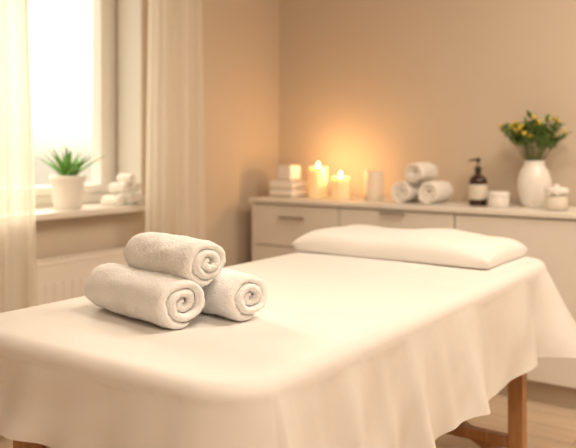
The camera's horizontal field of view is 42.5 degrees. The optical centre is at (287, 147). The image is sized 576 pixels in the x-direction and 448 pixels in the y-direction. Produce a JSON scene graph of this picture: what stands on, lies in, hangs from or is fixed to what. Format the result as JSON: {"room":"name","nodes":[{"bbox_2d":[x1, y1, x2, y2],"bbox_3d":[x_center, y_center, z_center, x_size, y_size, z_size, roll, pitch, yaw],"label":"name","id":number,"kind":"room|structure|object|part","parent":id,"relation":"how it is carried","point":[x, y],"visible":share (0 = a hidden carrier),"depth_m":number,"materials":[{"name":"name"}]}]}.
{"room":"spa","nodes":[
{"label":"spa","id":0,"kind":"room"},
{"bbox_2d":[36,0,278,267],"bbox_3d":[-1.569,-0.045,2.490,0.280,2.250,4.870,0,0,35],"label":"wall","id":1,"kind":"structure","parent":0,"point":[240,38],"depth_m":4.03,"materials":[{"name":"paint"}]},
{"bbox_2d":[34,0,108,195],"bbox_3d":[-1.184,-0.445,3.142,0.070,1.310,1.040,0,0,35],"label":"window","id":2,"kind":"structure","parent":1,"relation":"in","point":[100,8],"depth_m":3.52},
{"bbox_3d":[-1.198,0.190,3.122,0.070,0.040,0.990,0,0,35],"label":"sash bottom","id":3,"kind":"part","parent":2,"relation":"part of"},
{"bbox_2d":[35,192,115,207],"bbox_3d":[-1.195,0.235,3.144,0.060,0.050,1.170,0,0,35],"label":"frame","id":4,"kind":"object","parent":1,"relation":"attached to","point":[40,201],"visible":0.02,"depth_m":3.44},
{"bbox_2d":[37,247,126,304],"bbox_3d":[-1.010,0.700,2.952,0.103,0.500,1.170,0,0,35],"label":"radiator","id":5,"kind":"object","parent":1,"relation":"attached to","point":[60,278],"visible":0.19,"depth_m":3.03,"materials":[{"name":"metal"}]},
{"bbox_2d":[35,203,144,220],"bbox_3d":[-1.078,0.275,3.062,0.305,0.029,1.168,0,0,35],"label":"windowsill","id":6,"kind":"structure","parent":1,"relation":"on","point":[90,209],"depth_m":3.16,"materials":[{"name":"paint"}]},
{"bbox_2d":[37,146,104,209],"bbox_3d":[-0.909,0.125,3.170,0.271,0.270,0.302,0,0,-37],"label":"potted succulent","id":7,"kind":"object","parent":6,"relation":"on","point":[67,188],"visible":1,"depth_m":3.13,"materials":[{"name":"green plant"}]},
{"bbox_2d":[49,174,85,209],"bbox_3d":[-0.946,0.188,3.176,0.152,0.144,0.152,0,0,35],"label":"pot","id":8,"kind":"object","parent":7,"relation":"attached to","point":[67,190],"depth_m":3.12,"materials":[{"name":"white ceramic"}]},
{"bbox_2d":[101,173,144,205],"bbox_3d":[-0.753,0.188,3.385,0.119,0.142,0.180,0,0,35],"label":"rolled washcloths","id":9,"kind":"object","parent":6,"relation":"on","point":[127,184],"visible":1,"depth_m":3.36,"materials":[{"name":"white fabric"}]},
{"bbox_2d":[108,0,115,191],"bbox_3d":[-0.875,-0.445,3.598,0.060,1.310,0.060,0,0,35],"label":"frame","id":10,"kind":"object","parent":1,"relation":"attached to","point":[112,3],"visible":0.27,"depth_m":3.58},
{"bbox_2d":[118,0,142,194],"bbox_3d":[-0.755,-0.455,3.543,0.158,1.430,0.012,0,0,35],"label":"reveal","id":11,"kind":"object","parent":1,"relation":"attached to","point":[130,12],"visible":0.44,"depth_m":3.53,"materials":[{"name":"beige paint"}]},
{"bbox_2d":[0,393,575,447],"bbox_3d":[0.233,1.130,1.223,4.725,0.100,5.170,0,0,35],"label":"floor","id":12,"kind":"structure","parent":0,"point":[549,425],"depth_m":2.88,"materials":[{"name":"brown wood"}]},
{"bbox_2d":[13,373,526,447],"bbox_3d":[0.080,0.728,2.034,0.792,0.704,1.684,0,0,35],"label":"massage table","id":13,"kind":"object","parent":12,"relation":"on","point":[516,437],"visible":0.09,"depth_m":2.32,"materials":[{"name":"brown wood"}]},
{"bbox_3d":[-0.581,0.762,1.649,0.048,0.612,0.044,0,0,35],"label":"leg","id":14,"kind":"part","parent":13,"relation":"part of","materials":[{"name":"brown wood"}]},
{"bbox_2d":[0,251,575,447],"bbox_3d":[0.113,0.553,2.049,1.044,0.372,1.931,0,0,35],"label":"sheet","id":15,"kind":"object","parent":13,"relation":"on","point":[341,351],"visible":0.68,"depth_m":1.46,"materials":[{"name":"white fabric"}]},
{"bbox_2d":[84,263,204,328],"bbox_3d":[-0.319,0.316,1.617,0.123,0.101,0.327,0,0,-44],"label":"rolled towel","id":16,"kind":"object","parent":15,"relation":"on","point":[164,300],"visible":1,"depth_m":1.53,"materials":[{"name":"white fabric"}]},
{"bbox_2d":[123,232,225,286],"bbox_3d":[-0.254,0.243,1.635,0.119,0.104,0.266,0,0,-44],"label":"rolled towel","id":17,"kind":"object","parent":16,"relation":"on","point":[198,261],"visible":0.99,"depth_m":1.56,"materials":[{"name":"white fabric"}]},
{"bbox_2d":[201,268,266,320],"bbox_3d":[-0.183,0.317,1.680,0.119,0.100,0.310,0,0,-43],"label":"rolled towel","id":18,"kind":"object","parent":15,"relation":"on","point":[232,294],"visible":0.58,"depth_m":1.57,"materials":[{"name":"white fabric"}]},
{"bbox_2d":[292,225,527,268],"bbox_3d":[0.417,0.324,2.585,0.720,0.083,0.380,0,0,35],"label":"pillow","id":19,"kind":"object","parent":15,"relation":"on","point":[440,246],"visible":1,"depth_m":2.44,"materials":[{"name":"white fabric"}]},
{"bbox_3d":[0.448,0.930,2.527,0.682,0.044,0.031,0,0,35],"label":"rail","id":20,"kind":"part","parent":13,"relation":"part of","materials":[{"name":"brown wood"}]},
{"bbox_3d":[0.723,0.762,2.333,0.048,0.612,0.044,0,0,35],"label":"leg","id":21,"kind":"part","parent":13,"relation":"part of","materials":[{"name":"brown wood"}]},
{"bbox_2d":[249,196,575,407],"bbox_3d":[1.138,0.674,3.275,3.025,0.812,0.428,0,0,35],"label":"sideboard","id":22,"kind":"object","parent":12,"relation":"on","point":[549,236],"visible":0.37,"depth_m":3.28,"materials":[{"name":"white paint"}]},
{"bbox_3d":[0.033,0.632,3.839,0.544,0.229,0.020,0,0,35],"label":"drawer","id":23,"kind":"part","parent":22,"relation":"part of","materials":[{"name":"white paint"}]},
{"bbox_2d":[269,165,307,196],"bbox_3d":[0.008,0.181,4.095,0.173,0.171,0.170,0,0,35],"label":"folded towels","id":24,"kind":"object","parent":22,"relation":"on","point":[288,185],"visible":0.87,"depth_m":4.04,"materials":[{"name":"white fabric"}]},
{"bbox_3d":[0.014,0.361,3.811,0.154,0.013,0.013,0,0,35],"label":"handle","id":25,"kind":"part","parent":22,"relation":"part of","materials":[{"name":"silver metal"}]},
{"bbox_3d":[0.033,0.406,3.839,0.544,0.213,0.020,0,0,35],"label":"drawer","id":26,"kind":"part","parent":22,"relation":"part of","materials":[{"name":"white paint"}]},
{"bbox_2d":[308,163,327,197],"bbox_3d":[0.162,0.171,3.993,0.104,0.192,0.104,0,0,35],"label":"pillar candle","id":27,"kind":"object","parent":22,"relation":"on","point":[317,176],"visible":1,"depth_m":3.95,"materials":[{"name":"beige wax"}]},
{"bbox_2d":[331,172,349,199],"bbox_3d":[0.276,0.196,3.888,0.100,0.142,0.100,0,0,35],"label":"pillar candle","id":28,"kind":"object","parent":22,"relation":"on","point":[340,186],"visible":1,"depth_m":3.84,"materials":[{"name":"beige wax"}]},
{"bbox_2d":[365,171,382,200],"bbox_3d":[0.441,0.190,3.797,0.096,0.156,0.096,0,0,35],"label":"pillar candle","id":29,"kind":"object","parent":22,"relation":"on","point":[373,179],"visible":1,"depth_m":3.75,"materials":[{"name":"beige wax"}]},
{"bbox_3d":[0.486,0.310,3.479,0.124,0.013,0.013,0,0,35],"label":"handle","id":30,"kind":"part","parent":22,"relation":"part of","materials":[{"name":"silver metal"}]},
{"bbox_3d":[0.506,0.406,3.507,0.599,0.213,0.020,0,0,35],"label":"drawer","id":31,"kind":"part","parent":22,"relation":"part of","materials":[{"name":"white paint"}]},
{"bbox_2d":[249,196,575,219],"bbox_3d":[1.143,0.280,3.283,3.025,0.024,0.410,0,0,35],"label":"countertop","id":32,"kind":"structure","parent":22,"relation":"on","point":[462,207],"depth_m":3.45,"materials":[{"name":"white paint"}]},
{"bbox_2d":[391,162,453,203],"bbox_3d":[0.656,0.168,3.610,0.263,0.199,0.195,0,0,35],"label":"rolls","id":33,"kind":"object","parent":22,"relation":"on","point":[418,185],"visible":1,"depth_m":3.56,"materials":[{"name":"white fabric"}]},
{"bbox_2d":[468,158,487,205],"bbox_3d":[0.885,0.157,3.448,0.086,0.222,0.086,0,0,35],"label":"pump bottle","id":34,"kind":"object","parent":22,"relation":"on","point":[478,187],"visible":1,"depth_m":3.42,"materials":[{"name":"brown glass"}]},
{"bbox_2d":[488,191,509,207],"bbox_3d":[0.957,0.233,3.361,0.096,0.071,0.096,0,0,35],"label":"jar","id":35,"kind":"object","parent":22,"relation":"on","point":[496,199],"visible":1,"depth_m":3.32,"materials":[{"name":"white ceramic"}]},
{"bbox_3d":[0.957,0.209,3.361,0.096,0.025,0.096,0,0,35],"label":"jar lid","id":36,"kind":"part","parent":35,"relation":"part of","materials":[{"name":"white ceramic"}]},
{"bbox_3d":[1.001,0.641,3.159,0.599,0.684,0.020,0,0,35],"label":"door panel","id":37,"kind":"part","parent":22,"relation":"part of","materials":[{"name":"white paint"}]},
{"bbox_2d":[498,110,570,207],"bbox_3d":[1.120,0.048,3.367,0.339,0.441,0.255,0,0,35],"label":"vase","id":38,"kind":"object","parent":22,"relation":"on","point":[533,177],"visible":0.99,"depth_m":3.32,"materials":[{"name":"white ceramic"}]},
{"bbox_2d":[544,184,568,209],"bbox_3d":[1.153,0.211,3.180,0.100,0.114,0.100,0,0,35],"label":"lidded jar","id":39,"kind":"object","parent":22,"relation":"on","point":[551,202],"visible":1,"depth_m":3.14,"materials":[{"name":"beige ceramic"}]},
{"bbox_3d":[1.153,0.173,3.180,0.100,0.039,0.100,0,0,35],"label":"lid","id":40,"kind":"part","parent":39,"relation":"part of","materials":[{"name":"white ceramic"}]},
{"bbox_2d":[279,0,575,205],"bbox_3d":[1.677,-0.220,3.277,4.725,2.600,0.150,0,0,35],"label":"wall","id":41,"kind":"structure","parent":0,"point":[387,86],"depth_m":3.87,"materials":[{"name":"paint"}]},
{"bbox_3d":[-1.569,-1.345,2.490,0.280,0.350,4.870,0,0,35],"label":"wall","id":42,"kind":"structure","parent":0,"visible":0},
{"bbox_3d":[-0.958,-1.360,2.965,0.172,0.023,2.150,0,0,35],"label":"curtain rod","id":43,"kind":"object","parent":42,"relation":"attached to","visible":0},
{"bbox_2d":[0,0,37,434],"bbox_3d":[-1.188,-0.145,2.510,0.068,2.390,0.833,0,0,35],"label":"curtain","id":44,"kind":"object","parent":43,"relation":"hanging from","point":[18,253],"visible":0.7,"depth_m":2.77,"materials":[{"name":"beige fabric"}]},
{"bbox_2d":[145,0,205,239],"bbox_3d":[-0.518,-0.145,3.455,0.064,2.390,0.432,0,0,35],"label":"curtain","id":45,"kind":"object","parent":43,"relation":"hanging from","point":[175,148],"visible":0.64,"depth_m":3.43,"materials":[{"name":"beige fabric"}]}
]}

